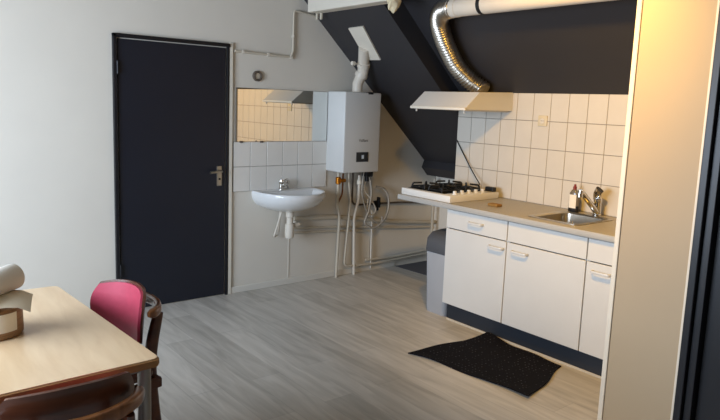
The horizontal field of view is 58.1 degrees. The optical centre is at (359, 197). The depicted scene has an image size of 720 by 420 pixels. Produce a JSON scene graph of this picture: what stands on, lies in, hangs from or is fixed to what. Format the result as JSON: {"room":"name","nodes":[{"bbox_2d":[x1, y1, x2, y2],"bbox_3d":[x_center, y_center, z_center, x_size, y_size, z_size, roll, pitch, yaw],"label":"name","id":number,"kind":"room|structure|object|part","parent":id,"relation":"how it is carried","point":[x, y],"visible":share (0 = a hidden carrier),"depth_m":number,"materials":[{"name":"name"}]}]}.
{"room":"kitchen","nodes":[
{"label":"kitchen","id":0,"kind":"room"},
{"bbox_2d":[0,0,435,307],"bbox_3d":[-1.605,-0.464,4.830,6.300,2.620,0.120,-4,11,-38],"label":"wall","id":1,"kind":"structure","parent":0,"point":[57,205],"depth_m":4.63,"materials":[{"name":"white paint"}]},
{"bbox_2d":[112,32,229,306],"bbox_3d":[-1.397,-0.172,4.922,0.904,2.030,0.076,-4,11,-38],"label":"door","id":2,"kind":"structure","parent":1,"relation":"in","point":[171,177],"depth_m":4.92,"materials":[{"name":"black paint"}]},
{"bbox_3d":[-1.138,-0.205,5.115,0.113,0.026,0.058,-4,11,-38],"label":"lever","id":3,"kind":"part","parent":2,"relation":"part of","materials":[{"name":"metal"}]},
{"bbox_3d":[-1.123,-0.174,5.171,0.042,0.160,0.010,-4,11,-38],"label":"handle plate","id":4,"kind":"part","parent":2,"relation":"part of","materials":[{"name":"metal"}]},
{"bbox_2d":[228,42,232,293],"bbox_3d":[-1.050,-0.209,5.234,0.030,2.040,0.020,-4,11,-38],"label":"trim","id":5,"kind":"structure","parent":1,"relation":"attached to","point":[230,43],"depth_m":5.22,"materials":[{"name":"white paint"}]},
{"bbox_2d":[252,71,262,80],"bbox_3d":[-0.832,-0.990,5.271,0.086,0.086,0.022,-4,11,-38],"label":"rosette","id":6,"kind":"object","parent":1,"relation":"attached to","point":[257,75],"visible":1,"depth_m":5.26,"materials":[{"name":"white plastic"}]},
{"bbox_2d":[234,10,318,58],"bbox_3d":[-0.626,-1.360,5.367,0.915,0.402,0.030,-4,11,-38],"label":"conduit","id":7,"kind":"object","parent":1,"relation":"attached to","point":[290,56],"visible":0.98,"depth_m":5.39,"materials":[{"name":"white plastic"}]},
{"bbox_2d":[233,141,326,191],"bbox_3d":[-0.665,-0.277,5.539,0.929,0.409,0.011,-4,11,-38],"label":"tile backsplash","id":8,"kind":"structure","parent":1,"relation":"attached to","point":[256,165],"depth_m":5.51,"materials":[{"name":"white tile"}]},
{"bbox_2d":[235,87,327,142],"bbox_3d":[-0.643,-0.689,5.479,0.895,0.442,0.020,-4,11,-38],"label":"wall mirror","id":9,"kind":"object","parent":1,"relation":"attached to","point":[262,115],"visible":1,"depth_m":5.45,"materials":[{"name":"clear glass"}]},
{"bbox_2d":[287,239,289,277],"bbox_3d":[-0.630,0.525,5.713,0.012,0.378,0.004,-4,11,-38],"label":"pipe","id":10,"kind":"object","parent":1,"relation":"attached to","point":[288,239],"depth_m":5.71,"materials":[{"name":"white plastic"}]},
{"bbox_2d":[252,187,324,238],"bbox_3d":[-0.545,0.154,5.441,0.590,0.410,0.429,-4,11,-38],"label":"basin","id":11,"kind":"object","parent":1,"relation":"attached to","point":[291,200],"visible":1,"depth_m":5.36,"materials":[{"name":"white ceramic"}]},
{"bbox_2d":[279,178,289,189],"bbox_3d":[-0.628,-0.112,5.480,0.080,0.103,0.131,-4,11,-38],"label":"tap","id":12,"kind":"object","parent":11,"relation":"on","point":[282,185],"visible":1,"depth_m":5.48,"materials":[{"name":"silver metal"}]},
{"bbox_3d":[-0.541,0.038,5.424,0.590,0.175,0.429,-4,11,-38],"label":"bowl","id":13,"kind":"part","parent":11,"relation":"part of","materials":[{"name":"white ceramic"}]},
{"bbox_2d":[293,220,300,226],"bbox_3d":[-0.563,0.224,5.582,0.098,0.036,0.128,-4,11,-38],"label":"outlet","id":14,"kind":"object","parent":1,"relation":"attached to","point":[295,223],"depth_m":5.54,"materials":[{"name":"white plastic"}]},
{"bbox_2d":[231,261,394,293],"bbox_3d":[-0.366,0.715,5.954,1.821,0.055,0.014,-4,11,-38],"label":"baseboard","id":15,"kind":"structure","parent":1,"relation":"attached to","point":[266,284],"depth_m":5.84,"materials":[{"name":"white wood"}]},
{"bbox_2d":[294,230,369,232],"bbox_3d":[-0.247,0.312,5.960,0.872,0.090,0.020,-4,11,-38],"label":"supply pipe","id":16,"kind":"object","parent":1,"relation":"attached to","point":[318,231],"visible":0.8,"depth_m":5.91,"materials":[{"name":"grey metal"}]},
{"bbox_2d":[326,91,380,172],"bbox_3d":[-0.056,-0.591,5.808,0.406,0.709,0.270,-4,11,-38],"label":"boiler","id":17,"kind":"object","parent":1,"relation":"attached to","point":[353,118],"visible":1,"depth_m":5.69,"materials":[{"name":"grey metal"}]},
{"bbox_2d":[348,26,380,91],"bbox_3d":[0.018,-1.166,5.518,0.320,0.525,0.385,-4,11,-38],"label":"flue","id":18,"kind":"object","parent":17,"relation":"attached to","point":[367,51],"visible":0.99,"depth_m":5.51,"materials":[{"name":"white plastic"}]},
{"bbox_3d":[0.042,-1.290,5.433,0.192,0.253,0.322,8,10,37],"label":"wall plate","id":19,"kind":"part","parent":18,"relation":"part of","materials":[{"name":"white paint"}]},
{"bbox_2d":[362,172,372,181],"bbox_3d":[0.068,-0.207,6.035,0.080,0.108,0.080,-4,11,-38],"label":"valve","id":20,"kind":"object","parent":17,"relation":"attached to","point":[367,175],"visible":0.57,"depth_m":6.01,"materials":[{"name":"black plastic"}]},
{"bbox_2d":[364,181,375,214],"bbox_3d":[0.097,-0.039,6.079,0.154,0.419,0.025,-3,10,-33],"label":"cable","id":21,"kind":"object","parent":17,"relation":"hanging from","point":[365,181],"visible":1,"depth_m":6.07,"materials":[{"name":"plastic"}]},
{"bbox_2d":[361,172,382,223],"bbox_3d":[0.118,0.006,6.079,0.266,0.513,0.029,-3,10,-34],"label":"cable","id":22,"kind":"object","parent":17,"relation":"hanging from","point":[363,172],"visible":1,"depth_m":6.02,"materials":[{"name":"grey plastic"}]},
{"bbox_2d":[364,177,389,228],"bbox_3d":[0.158,0.023,6.135,0.324,0.536,0.082,-4,11,-38],"label":"flexible hose","id":23,"kind":"object","parent":17,"relation":"hanging from","point":[370,182],"visible":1,"depth_m":6.09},
{"bbox_2d":[294,226,430,228],"bbox_3d":[0.081,0.284,6.220,1.711,0.165,0.020,-4,11,-38],"label":"supply pipe","id":24,"kind":"object","parent":1,"relation":"attached to","point":[305,227],"visible":0.87,"depth_m":6.13,"materials":[{"name":"grey metal"}]},
{"bbox_2d":[293,214,436,223],"bbox_3d":[0.104,0.216,6.225,1.763,0.225,0.046,-4,11,-38],"label":"pipe","id":25,"kind":"object","parent":1,"relation":"attached to","point":[328,216],"visible":0.98,"depth_m":6.11,"materials":[{"name":"grey metal"}]},
{"bbox_2d":[368,228,369,262],"bbox_3d":[0.088,0.469,6.285,0.012,0.360,0.004,-4,11,-38],"label":"pipe","id":26,"kind":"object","parent":1,"relation":"attached to","point":[369,228],"depth_m":6.29,"materials":[{"name":"grey metal"}]},
{"bbox_2d":[351,173,416,210],"bbox_3d":[0.340,-0.084,6.313,1.065,0.386,0.075,-4,11,-38],"label":"gas pipe","id":27,"kind":"object","parent":1,"relation":"attached to","point":[377,202],"visible":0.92,"depth_m":6.17,"materials":[{"name":"black metal"}]},
{"bbox_2d":[343,173,426,266],"bbox_3d":[0.319,0.181,6.342,1.155,0.919,0.044,-4,11,-38],"label":"pipe","id":28,"kind":"object","parent":1,"relation":"attached to","point":[346,240],"visible":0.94,"depth_m":6.04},
{"bbox_2d":[365,249,426,260],"bbox_3d":[0.388,0.571,6.499,0.842,0.051,0.035,-4,10,-36],"label":"pipe","id":29,"kind":"object","parent":1,"relation":"attached to","point":[423,250],"visible":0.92,"depth_m":6.48,"materials":[{"name":"grey metal"}]},
{"bbox_2d":[134,260,600,419],"bbox_3d":[0.438,1.327,2.438,6.300,0.083,6.600,-4,11,-38],"label":"floor","id":30,"kind":"structure","parent":0,"point":[329,348],"depth_m":4.03,"materials":[{"name":"grey laminate"}]},
{"bbox_2d":[0,371,144,419],"bbox_3d":[-0.932,0.893,2.017,0.448,0.804,0.558,-4,11,-38],"label":"dining chair","id":31,"kind":"object","parent":30,"relation":"on","point":[114,397],"visible":1,"depth_m":1.81,"materials":[{"name":"brown wood"}]},
{"bbox_3d":[-0.792,0.612,1.813,0.419,0.042,0.146,-4,11,-38],"label":"rail","id":32,"kind":"part","parent":31,"relation":"part of","materials":[{"name":"brown wood"}]},
{"bbox_3d":[-0.693,0.963,1.970,0.056,0.697,0.094,-4,11,-38],"label":"leg","id":33,"kind":"part","parent":31,"relation":"part of","materials":[{"name":"brown wood"}]},
{"bbox_2d":[0,286,159,419],"bbox_3d":[-1.627,0.880,2.096,1.622,0.750,1.119,-4,11,-38],"label":"dining table","id":34,"kind":"object","parent":30,"relation":"on","point":[63,342],"visible":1,"depth_m":2.18,"materials":[{"name":"brown wood"}]},
{"bbox_2d":[0,308,23,340],"bbox_3d":[-1.302,0.432,2.292,0.200,0.104,0.201,-4,11,-38],"label":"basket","id":35,"kind":"object","parent":34,"relation":"on","point":[11,319],"visible":0.75,"depth_m":2.25,"materials":[{"name":"wood"}]},
{"bbox_2d":[0,290,32,311],"bbox_3d":[-1.312,0.367,2.240,0.328,0.042,0.178,-2,9,-27],"label":"sheet","id":36,"kind":"object","parent":35,"relation":"on","point":[21,299],"visible":0.9,"depth_m":2.26,"materials":[{"name":"white paper"}]},
{"bbox_2d":[0,264,24,294],"bbox_3d":[-1.296,0.308,2.249,0.094,0.109,0.262,4,9,15],"label":"paper roll","id":37,"kind":"object","parent":36,"relation":"on","point":[12,277],"visible":1,"depth_m":2.31,"materials":[{"name":"white paper"}]},
{"bbox_3d":[-0.741,0.910,2.234,0.044,0.717,0.044,-4,11,-38],"label":"leg","id":38,"kind":"part","parent":34,"relation":"part of","materials":[{"name":"silver metal"}]},
{"bbox_2d":[90,279,162,419],"bbox_3d":[-1.124,0.781,2.737,0.448,0.804,0.558,9,11,38],"label":"dining chair","id":39,"kind":"object","parent":30,"relation":"on","point":[121,302],"visible":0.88,"depth_m":2.81,"materials":[{"name":"pink fabric"}]},
{"bbox_3d":[-1.019,0.491,2.816,0.392,0.246,0.104,9,11,38],"label":"backrest","id":40,"kind":"part","parent":39,"relation":"part of","materials":[{"name":"pink fabric"}]},
{"bbox_3d":[-1.135,0.735,2.715,0.400,0.042,0.410,9,11,38],"label":"seat","id":41,"kind":"part","parent":39,"relation":"part of","materials":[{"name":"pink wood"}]},
{"bbox_3d":[-1.143,0.778,2.713,0.424,0.040,0.450,9,11,38],"label":"seat frame","id":42,"kind":"part","parent":39,"relation":"part of","materials":[{"name":"brown wood"}]},
{"bbox_3d":[-0.984,0.453,2.853,0.419,0.042,0.146,9,11,38],"label":"rail","id":43,"kind":"part","parent":39,"relation":"part of","materials":[{"name":"brown wood"}]},
{"bbox_3d":[-0.885,0.834,2.803,0.056,0.697,0.094,9,11,38],"label":"leg","id":44,"kind":"part","parent":39,"relation":"part of","materials":[{"name":"brown wood"}]},
{"bbox_2d":[335,172,345,277],"bbox_3d":[-0.199,0.256,5.925,0.090,0.985,0.070,-4,11,-38],"label":"pipe","id":45,"kind":"object","parent":30,"relation":"on","point":[338,181],"visible":1,"depth_m":5.92,"materials":[{"name":"white metal"}]},
{"bbox_2d":[339,173,343,201],"bbox_3d":[-0.174,-0.092,5.904,0.059,0.289,0.026,-4,11,-38],"label":"copper pipe","id":46,"kind":"object","parent":45,"relation":"attached to","point":[342,173],"visible":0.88,"depth_m":5.91,"materials":[{"name":"metal"}]},
{"bbox_2d":[352,175,361,274],"bbox_3d":[-0.034,0.261,6.058,0.065,0.951,0.058,7,10,32],"label":"drain pipe","id":47,"kind":"object","parent":30,"relation":"on","point":[359,181],"visible":1,"depth_m":6.04,"materials":[{"name":"white plastic"}]},
{"bbox_2d":[370,210,372,267],"bbox_3d":[0.108,0.399,6.253,0.026,0.570,0.016,-4,11,-38],"label":"vertical pipe","id":48,"kind":"object","parent":30,"relation":"on","point":[371,210],"visible":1,"depth_m":6.25,"materials":[{"name":"grey metal"}]},
{"bbox_2d":[430,178,435,233],"bbox_3d":[0.746,0.235,6.675,0.028,0.880,0.028,-4,11,-38],"label":"corner riser","id":49,"kind":"object","parent":30,"relation":"on","point":[434,179],"visible":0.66,"depth_m":6.66,"materials":[{"name":"white metal"}]},
{"bbox_2d":[426,228,446,315],"bbox_3d":[0.710,0.576,5.128,0.340,0.650,0.262,-4,11,-38],"label":"waste bin","id":50,"kind":"object","parent":30,"relation":"on","point":[436,241],"visible":0.34,"depth_m":5.03,"materials":[{"name":"grey plastic"}]},
{"bbox_3d":[0.719,0.336,5.093,0.340,0.165,0.262,-4,11,-38],"label":"lid","id":51,"kind":"part","parent":50,"relation":"part of","materials":[{"name":"grey plastic"}]},
{"bbox_2d":[442,209,508,322],"bbox_3d":[1.041,0.457,4.833,0.655,0.722,0.566,-4,11,-38],"label":"base cabinet","id":52,"kind":"object","parent":30,"relation":"on","point":[476,245],"visible":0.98,"depth_m":4.63,"materials":[{"name":"white laminate"}]},
{"bbox_3d":[0.815,0.186,4.590,0.034,0.018,0.135,-4,11,-38],"label":"handle","id":53,"kind":"part","parent":52,"relation":"part of","materials":[{"name":"white plastic"}]},
{"bbox_3d":[0.829,0.189,4.614,0.018,0.135,0.561,-4,11,-38],"label":"drawer","id":54,"kind":"part","parent":52,"relation":"part of","materials":[{"name":"white laminate"}]},
{"bbox_3d":[0.931,0.342,4.460,0.034,0.018,0.135,-4,11,-38],"label":"handle","id":55,"kind":"part","parent":52,"relation":"part of","materials":[{"name":"white plastic"}]},
{"bbox_2d":[408,332,560,395],"bbox_3d":[0.860,1.041,4.115,0.709,0.034,0.868,-4,11,-38],"label":"doormat","id":56,"kind":"object","parent":30,"relation":"on","point":[485,356],"visible":1,"depth_m":4.14,"materials":[{"name":"black fabric"}]},
{"bbox_2d":[447,304,602,375],"bbox_3d":[1.382,0.952,4.513,0.563,0.136,1.598,-4,11,-38],"label":"plinth","id":57,"kind":"object","parent":30,"relation":"on","point":[592,364],"visible":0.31,"depth_m":4.37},
{"bbox_2d":[446,317,600,378],"bbox_3d":[1.157,1.029,4.345,0.004,0.014,1.598,-4,11,-38],"label":"baseboard","id":58,"kind":"structure","parent":57,"relation":"attached to","point":[460,323],"depth_m":4.33,"materials":[{"name":"beige wood"}]},
{"bbox_2d":[501,222,588,350],"bbox_3d":[1.407,0.537,4.381,0.655,0.722,0.604,-4,11,-38],"label":"base cabinet","id":59,"kind":"object","parent":30,"relation":"on","point":[545,269],"visible":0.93,"depth_m":4.17,"materials":[{"name":"white laminate"}]},
{"bbox_3d":[1.055,0.370,4.306,0.034,0.018,0.135,-4,11,-38],"label":"handle","id":60,"kind":"part","parent":59,"relation":"part of","materials":[{"name":"white plastic"}]},
{"bbox_3d":[1.194,0.269,4.162,0.018,0.135,0.599,-4,11,-38],"label":"panel","id":61,"kind":"part","parent":59,"relation":"part of","materials":[{"name":"white laminate"}]},
{"bbox_2d":[579,238,613,359],"bbox_3d":[1.731,0.608,3.980,0.655,0.722,0.434,-4,11,-38],"label":"base cabinet","id":62,"kind":"object","parent":30,"relation":"on","point":[600,253],"visible":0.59,"depth_m":3.90,"materials":[{"name":"white laminate"}]},
{"bbox_2d":[398,193,616,242],"bbox_3d":[1.220,0.114,4.579,0.649,0.040,2.135,-4,11,-38],"label":"countertop","id":63,"kind":"structure","parent":62,"relation":"on","point":[515,211],"depth_m":4.49,"materials":[{"name":"beige laminate"}]},
{"bbox_2d":[402,180,498,202],"bbox_3d":[0.717,-0.064,5.163,0.557,0.104,0.534,-4,11,-38],"label":"gas hob","id":64,"kind":"object","parent":63,"relation":"in","point":[448,192],"visible":1,"depth_m":5.04,"materials":[{"name":"white metal"}]},
{"bbox_3d":[0.699,-0.071,5.193,0.487,0.003,0.404,-4,11,-38],"label":"plate","id":65,"kind":"part","parent":64,"relation":"part of","materials":[{"name":"white metal"}]},
{"bbox_2d":[488,203,501,206],"bbox_3d":[0.984,0.052,4.732,0.060,0.020,0.090,-4,11,-38],"label":"sponge","id":66,"kind":"object","parent":63,"relation":"on","point":[489,204],"visible":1,"depth_m":4.71,"materials":[{"name":"orange"}]},
{"bbox_2d":[528,211,612,224],"bbox_3d":[1.403,0.207,4.345,0.445,0.156,0.400,-4,11,-38],"label":"sink","id":67,"kind":"object","parent":63,"relation":"in","point":[567,217],"visible":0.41,"depth_m":4.47,"materials":[{"name":"metal"}]},
{"bbox_2d":[568,184,578,212],"bbox_3d":[1.516,0.003,4.588,0.046,0.199,0.080,-4,11,-38],"label":"soap bottle","id":68,"kind":"object","parent":63,"relation":"on","point":[573,205],"visible":0.96,"depth_m":4.57,"materials":[{"name":"white plastic"}]},
{"bbox_2d":[577,186,603,216],"bbox_3d":[1.558,0.029,4.381,0.280,0.210,0.095,-4,11,-38],"label":"tap","id":69,"kind":"object","parent":63,"relation":"on","point":[595,207],"visible":1,"depth_m":4.41,"materials":[{"name":"silver metal"}]},
{"bbox_3d":[1.542,0.029,4.380,0.255,0.191,0.042,-4,11,-38],"label":"spout","id":70,"kind":"part","parent":69,"relation":"part of","materials":[{"name":"silver metal"}]},
{"bbox_3d":[1.628,-0.028,4.430,0.055,0.106,0.105,4,8,12],"label":"lever","id":71,"kind":"part","parent":69,"relation":"part of","materials":[{"name":"silver metal"}]},
{"bbox_3d":[1.519,0.340,3.761,0.018,0.135,0.429,-4,11,-38],"label":"panel","id":72,"kind":"part","parent":62,"relation":"part of","materials":[{"name":"white laminate"}]},
{"bbox_3d":[1.427,0.451,3.847,0.034,0.018,0.135,-4,11,-38],"label":"handle","id":73,"kind":"part","parent":62,"relation":"part of","materials":[{"name":"white plastic"}]},
{"bbox_2d":[305,0,458,178],"bbox_3d":[0.380,-0.971,5.681,1.880,1.716,0.906,-4,11,-38],"label":"ceiling","id":74,"kind":"structure","parent":0,"point":[408,67],"depth_m":5.54,"materials":[{"name":"black paint"}]},
{"bbox_2d":[308,0,400,19],"bbox_3d":[-0.058,-1.491,4.998,0.130,0.222,1.094,-4,11,-38],"label":"ceiling beam","id":75,"kind":"structure","parent":74,"relation":"attached to","point":[318,7],"depth_m":5.04,"materials":[{"name":"white paint"}]},
{"bbox_2d":[433,176,454,230],"bbox_3d":[1.774,0.264,5.639,0.105,1.200,3.045,-4,11,-38],"label":"wall","id":76,"kind":"structure","parent":0,"point":[440,214],"depth_m":6.72,"materials":[{"name":"white paint"}]},
{"bbox_2d":[402,0,637,94],"bbox_3d":[1.483,-0.831,4.589,1.770,1.595,2.189,-4,11,-38],"label":"wall","id":77,"kind":"structure","parent":0,"point":[587,48],"depth_m":4.44,"materials":[{"name":"black paint"}]},
{"bbox_2d":[603,0,717,419],"bbox_3d":[3.150,0.067,2.430,1.920,2.620,3.551,-4,11,-38],"label":"wall","id":78,"kind":"structure","parent":0,"point":[676,43],"depth_m":3.07,"materials":[{"name":"white paint"}]},
{"bbox_2d":[597,0,643,419],"bbox_3d":[1.308,-0.116,3.201,0.036,2.620,0.026,-4,11,-38],"label":"trim","id":79,"kind":"structure","parent":78,"relation":"attached to","point":[639,12],"depth_m":3.21,"materials":[{"name":"white paint"}]},
{"bbox_2d":[670,0,719,419],"bbox_3d":[1.522,0.141,2.951,0.024,2.200,0.013,-4,11,-38],"label":"trim","id":80,"kind":"structure","parent":78,"relation":"attached to","point":[718,3],"depth_m":2.93,"materials":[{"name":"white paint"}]},
{"bbox_2d":[672,7,719,419],"bbox_3d":[1.839,0.202,2.616,0.112,2.200,0.915,-4,11,-38],"label":"door","id":81,"kind":"structure","parent":78,"relation":"in","point":[697,394],"depth_m":2.95,"materials":[{"name":"black paint"}]},
{"bbox_3d":[1.514,0.106,4.812,0.082,1.732,2.139,-4,11,-38],"label":"wall","id":82,"kind":"structure","parent":0,"visible":0},
{"bbox_2d":[410,91,512,112],"bbox_3d":[0.795,-0.757,5.113,0.544,0.172,0.587,-4,11,-38],"label":"hood","id":83,"kind":"object","parent":82,"relation":"attached to","point":[455,101],"visible":1,"depth_m":4.93,"materials":[{"name":"white metal"}]},
{"bbox_2d":[429,0,489,91],"bbox_3d":[0.710,-1.101,4.860,0.309,0.671,0.740,8,10,34],"label":"flexible duct","id":84,"kind":"object","parent":83,"relation":"on","point":[446,46],"visible":0.93,"depth_m":4.89,"materials":[{"name":"metal"}]},
{"bbox_2d":[444,0,613,17],"bbox_3d":[1.128,-1.212,3.912,0.131,0.131,1.588,-4,11,-38],"label":"vent pipe","id":85,"kind":"object","parent":84,"relation":"attached to","point":[455,8],"visible":1,"depth_m":4.15,"materials":[{"name":"white plastic"}]},
{"bbox_2d":[456,140,479,184],"bbox_3d":[0.907,-0.299,5.401,0.025,0.344,0.363,-2,9,-27],"label":"power cord","id":86,"kind":"object","parent":82,"relation":"attached to","point":[456,140],"visible":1,"depth_m":5.41,"materials":[{"name":"black plastic"}]},
{"bbox_2d":[454,93,627,216],"bbox_3d":[1.497,-0.338,4.720,0.012,0.832,2.139,-4,11,-38],"label":"tile backsplash","id":87,"kind":"structure","parent":82,"relation":"attached to","point":[581,143],"depth_m":4.83,"materials":[{"name":"white tile"}]},
{"bbox_2d":[538,115,547,126],"bbox_3d":[1.363,-0.574,4.843,0.014,0.080,0.080,-4,11,-38],"label":"wall socket","id":88,"kind":"object","parent":82,"relation":"attached to","point":[542,120],"visible":1,"depth_m":4.84,"materials":[{"name":"beige plastic"}]}
]}

